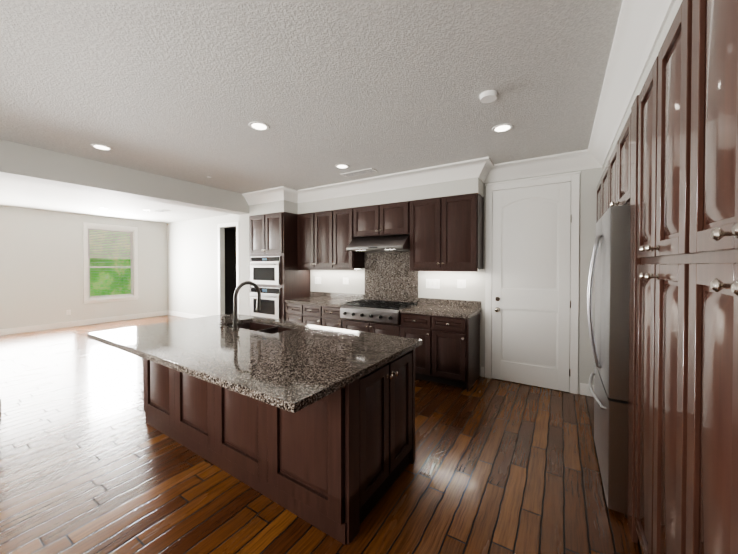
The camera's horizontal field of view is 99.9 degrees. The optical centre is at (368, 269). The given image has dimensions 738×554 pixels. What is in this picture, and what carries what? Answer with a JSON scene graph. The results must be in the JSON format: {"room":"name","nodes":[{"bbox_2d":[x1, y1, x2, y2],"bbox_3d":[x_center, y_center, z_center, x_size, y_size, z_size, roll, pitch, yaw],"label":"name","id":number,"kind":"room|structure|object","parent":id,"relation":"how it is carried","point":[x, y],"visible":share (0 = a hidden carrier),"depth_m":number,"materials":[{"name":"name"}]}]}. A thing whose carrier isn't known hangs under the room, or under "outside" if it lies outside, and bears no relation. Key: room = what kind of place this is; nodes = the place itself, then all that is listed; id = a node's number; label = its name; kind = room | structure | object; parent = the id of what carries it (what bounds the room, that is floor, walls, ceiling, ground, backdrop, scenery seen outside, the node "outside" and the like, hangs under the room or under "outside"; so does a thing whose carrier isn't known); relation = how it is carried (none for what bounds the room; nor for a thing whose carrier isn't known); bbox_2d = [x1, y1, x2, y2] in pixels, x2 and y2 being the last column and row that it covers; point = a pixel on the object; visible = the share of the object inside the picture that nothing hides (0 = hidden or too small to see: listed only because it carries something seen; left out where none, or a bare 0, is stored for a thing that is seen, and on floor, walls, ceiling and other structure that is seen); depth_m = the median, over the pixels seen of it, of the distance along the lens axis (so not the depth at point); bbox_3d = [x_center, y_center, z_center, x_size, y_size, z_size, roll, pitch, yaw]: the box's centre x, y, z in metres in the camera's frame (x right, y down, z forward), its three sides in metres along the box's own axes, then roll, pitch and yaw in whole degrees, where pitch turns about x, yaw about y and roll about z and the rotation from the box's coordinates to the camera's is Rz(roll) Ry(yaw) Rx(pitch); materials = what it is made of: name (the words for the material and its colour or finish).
{"room":"kitchen","nodes":[
{"label":"kitchen","id":0,"kind":"room"},
{"bbox_2d":[0,205,167,328],"bbox_3d":[-7.927,0.025,6.614,0.120,2.780,6.920,0,1,32],"label":"wall","id":1,"kind":"structure","parent":0,"point":[41,269],"depth_m":7.36,"materials":[{"name":"grey paint"}]},
{"bbox_2d":[0,310,166,335],"bbox_3d":[-7.892,1.349,6.556,0.016,0.135,6.770,0,1,32],"label":"baseboard","id":2,"kind":"structure","parent":1,"relation":"attached to","point":[25,329],"depth_m":7.64,"materials":[{"name":"white paint"}]},
{"bbox_2d":[83,222,138,303],"bbox_3d":[-6.874,-0.162,8.277,0.160,2.035,1.200,0,1,32],"label":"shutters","id":3,"kind":"object","parent":1,"relation":"attached to","point":[131,233],"visible":1,"depth_m":8.23,"materials":[{"name":"white paint"}]},
{"bbox_2d":[0,139,248,214],"bbox_3d":[-3.111,-1.175,4.482,0.300,0.330,3.000,0,1,32],"label":"header beam","id":4,"kind":"structure","parent":0,"point":[21,162],"depth_m":3.91,"materials":[{"name":"grey paint"}]},
{"bbox_2d":[167,214,238,315],"bbox_3d":[-3.962,0.007,8.161,5.000,2.780,0.120,0,1,32],"label":"wall","id":5,"kind":"structure","parent":0,"point":[192,248],"depth_m":8.59,"materials":[{"name":"grey paint"}]},
{"bbox_2d":[167,310,205,318],"bbox_3d":[-5.010,1.323,8.744,2.560,0.135,0.016,0,1,32],"label":"baseboard","id":6,"kind":"structure","parent":5,"relation":"attached to","point":[180,314],"depth_m":8.95,"materials":[{"name":"white paint"}]},
{"bbox_2d":[218,222,238,314],"bbox_3d":[-3.556,0.116,7.830,0.860,2.570,0.018,0,1,32],"label":"door frame","id":7,"kind":"structure","parent":5,"relation":"attached to","point":[236,224],"depth_m":7.77,"materials":[{"name":"white paint"}]},
{"bbox_2d":[224,227,235,313],"bbox_3d":[-3.151,0.003,8.483,1.080,2.780,1.280,0,1,32],"label":"wall","id":8,"kind":"structure","parent":0,"point":[230,260],"depth_m":8.36,"materials":[{"name":"black"}]},
{"bbox_2d":[239,214,249,315],"bbox_3d":[-1.999,0.029,6.296,0.300,2.780,1.230,0,1,32],"label":"wall","id":9,"kind":"structure","parent":0,"point":[244,274],"depth_m":5.77,"materials":[{"name":"grey paint"}]},
{"bbox_2d":[0,0,622,222],"bbox_3d":[-3.146,-1.355,3.633,11.530,0.050,7.300,0,1,32],"label":"ceiling","id":10,"kind":"structure","parent":0,"point":[187,90],"depth_m":2.23,"materials":[{"name":"paint"}]},
{"bbox_2d":[91,144,111,150],"bbox_3d":[-2.897,-1.322,3.361,0.182,0.007,0.182,0,1,-13],"label":"recessed light","id":11,"kind":"object","parent":10,"relation":"in","point":[98,146],"depth_m":3.36,"materials":[{"name":"white paint"}]},
{"bbox_2d":[155,209,169,212],"bbox_3d":[-4.853,-1.368,7.273,0.400,0.009,0.200,0,1,32],"label":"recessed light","id":12,"kind":"object","parent":10,"relation":"in","point":[162,210],"visible":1,"depth_m":7.22,"materials":[{"name":"white paint"}]},
{"bbox_2d":[248,121,269,130],"bbox_3d":[-1.012,-1.316,2.855,0.182,0.007,0.182,0,1,5],"label":"recessed light","id":13,"kind":"object","parent":10,"relation":"in","point":[262,126],"depth_m":2.85,"materials":[{"name":"white paint"}]},
{"bbox_2d":[249,200,297,215],"bbox_3d":[-1.640,-1.166,5.719,0.898,0.377,0.650,0,1,32],"label":"soffit","id":14,"kind":"object","parent":10,"relation":"attached to","point":[275,207],"visible":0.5,"depth_m":5.39,"materials":[{"name":"grey paint"}]},
{"bbox_2d":[242,186,293,204],"bbox_3d":[-1.783,-1.257,5.343,1.048,0.185,0.160,0,1,32],"label":"crown molding","id":15,"kind":"structure","parent":14,"relation":"attached to","point":[280,193],"depth_m":5.28,"materials":[{"name":"white paint"}]},
{"bbox_2d":[335,164,348,168],"bbox_3d":[-0.347,-1.330,4.007,0.182,0.007,0.182,0,1,23],"label":"recessed light","id":16,"kind":"object","parent":10,"relation":"in","point":[342,166],"depth_m":4.00,"materials":[{"name":"white paint"}]},
{"bbox_2d":[340,168,377,176],"bbox_3d":[-0.142,-1.332,4.281,0.520,0.009,0.160,0,1,32],"label":"ceiling vent","id":17,"kind":"object","parent":10,"relation":"in","point":[361,172],"visible":1,"depth_m":4.26,"materials":[{"name":"white metal"}]},
{"bbox_2d":[298,177,483,213],"bbox_3d":[0.136,-1.155,4.810,3.080,0.377,0.330,0,1,32],"label":"soffit","id":18,"kind":"structure","parent":10,"relation":"attached to","point":[455,187],"depth_m":4.44,"materials":[{"name":"grey paint"}]},
{"bbox_2d":[290,156,493,202],"bbox_3d":[0.076,-1.248,4.570,3.230,0.185,0.180,0,1,32],"label":"crown molding","id":19,"kind":"structure","parent":10,"relation":"attached to","point":[482,168],"depth_m":4.31,"materials":[{"name":"white paint"}]},
{"bbox_2d":[479,90,497,102],"bbox_3d":[0.899,-1.296,2.333,0.130,0.034,0.130,0,1,32],"label":"smoke detector","id":20,"kind":"object","parent":10,"relation":"attached to","point":[488,96],"visible":1,"depth_m":2.31,"materials":[{"name":"white plastic"}]},
{"bbox_2d":[492,123,512,131],"bbox_3d":[1.246,-1.317,2.894,0.182,0.007,0.182,0,1,23],"label":"recessed light","id":21,"kind":"object","parent":10,"relation":"in","point":[504,127],"depth_m":2.87,"materials":[{"name":"white paint"}]},
{"bbox_2d":[603,0,682,171],"bbox_3d":[1.197,-1.105,0.623,0.573,0.377,6.340,0,1,32],"label":"soffit","id":22,"kind":"structure","parent":10,"relation":"attached to","point":[669,20],"depth_m":1.62,"materials":[{"name":"grey paint"}]},
{"bbox_2d":[0,315,642,553],"bbox_3d":[-3.146,1.475,3.666,11.530,0.050,7.300,0,1,32],"label":"floor","id":23,"kind":"structure","parent":0,"point":[92,461],"depth_m":2.17,"materials":[{"name":"brown wood"}]},
{"bbox_2d":[109,321,420,544],"bbox_3d":[-0.933,1.027,2.559,2.450,0.872,1.185,0,1,33],"label":"kitchen island","id":24,"kind":"object","parent":23,"relation":"on","point":[312,424],"depth_m":1.96,"materials":[{"name":"brown wood"}]},
{"bbox_2d":[87,313,421,412],"bbox_3d":[-1.005,0.586,2.556,2.521,0.070,1.350,0,1,33],"label":"island countertop","id":25,"kind":"structure","parent":24,"relation":"on","point":[286,370],"depth_m":2.08,"materials":[{"name":"stone"}]},
{"bbox_2d":[220,315,229,326],"bbox_3d":[-1.375,0.489,2.958,0.044,0.112,0.098,0,1,33],"label":"soap dispenser","id":26,"kind":"object","parent":25,"relation":"on","point":[222,322],"visible":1,"depth_m":2.93,"materials":[{"name":"silver metal"}]},
{"bbox_2d":[232,281,260,329],"bbox_3d":[-1.128,0.328,2.907,0.111,0.435,0.305,0,1,33],"label":"faucet","id":27,"kind":"object","parent":25,"relation":"on","point":[236,322],"visible":1,"depth_m":2.82,"materials":[{"name":"silver metal"}]},
{"bbox_2d":[249,212,309,320],"bbox_3d":[-1.669,0.226,5.689,0.894,2.400,0.755,0,1,32],"label":"tall cabinet","id":28,"kind":"object","parent":23,"relation":"on","point":[278,277],"visible":0.56,"depth_m":5.38,"materials":[{"name":"brown wood"}]},
{"bbox_2d":[286,303,304,322],"bbox_3d":[-1.053,0.995,5.390,0.469,0.870,0.632,0,1,32],"label":"base cabinet","id":29,"kind":"object","parent":23,"relation":"on","point":[295,312],"depth_m":5.12,"materials":[{"name":"brown wood"}]},
{"bbox_2d":[305,303,324,325],"bbox_3d":[-0.744,0.998,5.199,0.541,0.870,0.632,0,1,32],"label":"base cabinet","id":30,"kind":"object","parent":23,"relation":"on","point":[314,313],"depth_m":4.90,"materials":[{"name":"brown wood"}]},
{"bbox_2d":[285,295,361,306],"bbox_3d":[-0.746,0.541,5.192,1.195,0.040,0.637,0,1,32],"label":"countertop","id":31,"kind":"structure","parent":30,"relation":"on","point":[324,302],"depth_m":5.06,"materials":[{"name":"stone"}]},
{"bbox_2d":[325,307,344,328],"bbox_3d":[-0.405,1.000,4.990,0.540,0.870,0.632,0,1,32],"label":"base cabinet","id":32,"kind":"object","parent":23,"relation":"on","point":[332,314],"depth_m":4.70,"materials":[{"name":"brown wood"}]},
{"bbox_2d":[345,319,392,335],"bbox_3d":[0.170,1.089,4.635,1.095,0.700,0.632,0,1,32],"label":"base cabinet","id":33,"kind":"object","parent":23,"relation":"on","point":[380,328],"depth_m":4.35,"materials":[{"name":"brown wood"}]},
{"bbox_2d":[393,311,436,382],"bbox_3d":[0.760,1.009,4.270,0.576,0.870,0.632,0,1,32],"label":"base cabinet","id":34,"kind":"object","parent":23,"relation":"on","point":[423,327],"depth_m":3.96,"materials":[{"name":"brown wood"}]},
{"bbox_2d":[340,299,416,324],"bbox_3d":[0.134,0.615,4.571,0.944,0.240,0.686,0,1,32],"label":"range","id":35,"kind":"object","parent":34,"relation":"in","point":[379,311],"visible":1,"depth_m":4.36,"materials":[{"name":"silver metal"}]},
{"bbox_2d":[437,315,479,390],"bbox_3d":[1.107,1.011,4.056,0.523,0.870,0.632,0,1,32],"label":"base cabinet","id":36,"kind":"object","parent":23,"relation":"on","point":[447,333],"depth_m":3.77,"materials":[{"name":"brown wood"}]},
{"bbox_2d":[401,303,480,318],"bbox_3d":[0.959,0.553,4.139,0.902,0.040,0.637,0,1,32],"label":"countertop","id":37,"kind":"structure","parent":36,"relation":"on","point":[465,312],"depth_m":4.02,"materials":[{"name":"stone"}]},
{"bbox_2d":[587,205,629,517],"bbox_3d":[1.934,0.546,2.080,0.770,1.845,0.910,0,1,32],"label":"fridge","id":38,"kind":"object","parent":23,"relation":"on","point":[610,262],"visible":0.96,"depth_m":1.85,"materials":[{"name":"silver metal"}]},
{"bbox_2d":[627,107,631,522],"bbox_3d":[1.724,0.275,1.551,0.629,2.400,0.175,0,1,32],"label":"tall cabinet","id":39,"kind":"object","parent":23,"relation":"on","point":[630,116],"depth_m":1.77,"materials":[{"name":"brown wood"}]},
{"bbox_2d":[628,7,679,553],"bbox_3d":[1.475,0.280,1.147,0.629,2.400,0.775,0,1,32],"label":"tall cabinet","id":40,"kind":"object","parent":23,"relation":"on","point":[669,176],"depth_m":1.29,"materials":[{"name":"brown wood"}]},
{"bbox_2d":[676,0,737,553],"bbox_3d":[1.069,0.288,0.489,0.629,2.400,0.770,0,1,32],"label":"tall cabinet","id":41,"kind":"object","parent":23,"relation":"on","point":[707,338],"depth_m":0.84,"materials":[{"name":"brown wood"}]},
{"bbox_2d":[310,167,602,393],"bbox_3d":[0.710,0.048,4.735,5.950,2.780,0.120,0,1,32],"label":"wall","id":42,"kind":"structure","parent":0,"point":[332,282],"depth_m":4.14,"materials":[{"name":"grey paint"}]},
{"bbox_2d":[297,210,336,268],"bbox_3d":[-0.810,-0.495,5.388,0.868,0.950,0.352,0,1,32],"label":"upper cabinet","id":43,"kind":"object","parent":42,"relation":"attached to","point":[316,231],"depth_m":5.22,"materials":[{"name":"brown wood"}]},
{"bbox_2d":[315,277,320,283],"bbox_3d":[-0.933,0.201,5.673,0.150,0.130,0.009,0,1,32],"label":"electrical outlet plate","id":44,"kind":"object","parent":42,"relation":"attached to","point":[317,279],"depth_m":5.67,"materials":[{"name":"white plastic"}]},
{"bbox_2d":[343,277,348,284],"bbox_3d":[-0.402,0.200,5.345,0.120,0.120,0.009,0,1,32],"label":"electrical outlet plate","id":45,"kind":"object","parent":42,"relation":"attached to","point":[345,279],"depth_m":5.34,"materials":[{"name":"white plastic"}]},
{"bbox_2d":[337,208,364,268],"bbox_3d":[-0.361,-0.492,5.111,0.470,0.950,0.352,0,1,32],"label":"upper cabinet","id":46,"kind":"object","parent":42,"relation":"attached to","point":[346,259],"depth_m":4.93,"materials":[{"name":"brown wood"}]},
{"bbox_2d":[346,234,409,251],"bbox_3d":[0.196,-0.388,4.659,0.944,0.218,0.535,0,1,32],"label":"range hood","id":47,"kind":"object","parent":42,"relation":"attached to","point":[383,243],"visible":0.94,"depth_m":4.48,"materials":[{"name":"silver metal"}]},
{"bbox_2d":[353,201,408,236],"bbox_3d":[0.244,-0.733,4.734,0.946,0.460,0.352,0,1,32],"label":"upper cabinet","id":48,"kind":"object","parent":42,"relation":"attached to","point":[391,218],"depth_m":4.56,"materials":[{"name":"brown wood"}]},
{"bbox_2d":[310,291,480,306],"bbox_3d":[0.207,0.472,4.965,3.052,0.103,0.020,0,1,32],"label":"backsplash","id":49,"kind":"structure","parent":42,"relation":"attached to","point":[316,295],"depth_m":4.52,"materials":[{"name":"stone"}]},
{"bbox_2d":[426,279,439,288],"bbox_3d":[0.934,0.213,4.520,0.198,0.133,0.009,0,1,32],"label":"electrical outlet plate","id":50,"kind":"object","parent":42,"relation":"attached to","point":[433,283],"depth_m":4.52,"materials":[{"name":"white plastic"}]},
{"bbox_2d":[409,193,482,268],"bbox_3d":[1.044,-0.482,4.243,0.926,0.950,0.352,0,1,32],"label":"upper cabinet","id":51,"kind":"object","parent":42,"relation":"attached to","point":[446,233],"depth_m":4.06,"materials":[{"name":"brown wood"}]},
{"bbox_2d":[457,279,465,287],"bbox_3d":[1.283,0.203,4.304,0.120,0.120,0.009,0,1,32],"label":"electrical outlet plate","id":52,"kind":"object","parent":42,"relation":"attached to","point":[460,283],"depth_m":4.30,"materials":[{"name":"white plastic"}]},
{"bbox_2d":[485,171,580,393],"bbox_3d":[1.968,0.161,3.824,1.046,2.575,0.104,0,1,32],"label":"pantry door","id":53,"kind":"structure","parent":42,"relation":"in","point":[531,306],"depth_m":3.83,"materials":[{"name":"white paint"}]},
{"bbox_2d":[481,149,589,182],"bbox_3d":[1.969,-1.238,3.777,1.122,0.185,0.160,0,1,32],"label":"crown molding","id":54,"kind":"structure","parent":42,"relation":"attached to","point":[574,160],"depth_m":3.72,"materials":[{"name":"white paint"}]},
{"bbox_2d":[586,0,674,168],"bbox_3d":[0.889,-1.203,0.812,0.150,0.185,6.340,0,1,32],"label":"crown molding","id":55,"kind":"structure","parent":42,"relation":"attached to","point":[640,26],"depth_m":1.84,"materials":[{"name":"white paint"}]},
{"bbox_2d":[596,181,599,222],"bbox_3d":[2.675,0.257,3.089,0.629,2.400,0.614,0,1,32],"label":"upper cabinet","id":56,"kind":"object","parent":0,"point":[598,186],"depth_m":3.35,"materials":[{"name":"brown wood"}]},
{"bbox_2d":[600,163,607,217],"bbox_3d":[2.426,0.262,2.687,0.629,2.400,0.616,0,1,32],"label":"upper cabinet","id":57,"kind":"object","parent":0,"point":[604,178],"depth_m":2.87,"materials":[{"name":"brown wood"}]},
{"bbox_2d":[608,119,627,208],"bbox_3d":[2.017,-0.665,2.014,0.629,0.530,0.940,0,1,32],"label":"upper cabinet","id":58,"kind":"object","parent":0,"relation":"attached to","point":[618,161],"depth_m":2.12,"materials":[{"name":"brown wood"}]},
{"label":"outside","id":59,"kind":"structure","parent":0,"visible":0},
{"bbox_2d":[89,230,130,295],"bbox_3d":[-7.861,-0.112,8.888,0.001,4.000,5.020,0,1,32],"label":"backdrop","id":60,"kind":"structure","parent":59,"point":[118,277],"depth_m":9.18,"materials":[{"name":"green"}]}
]}

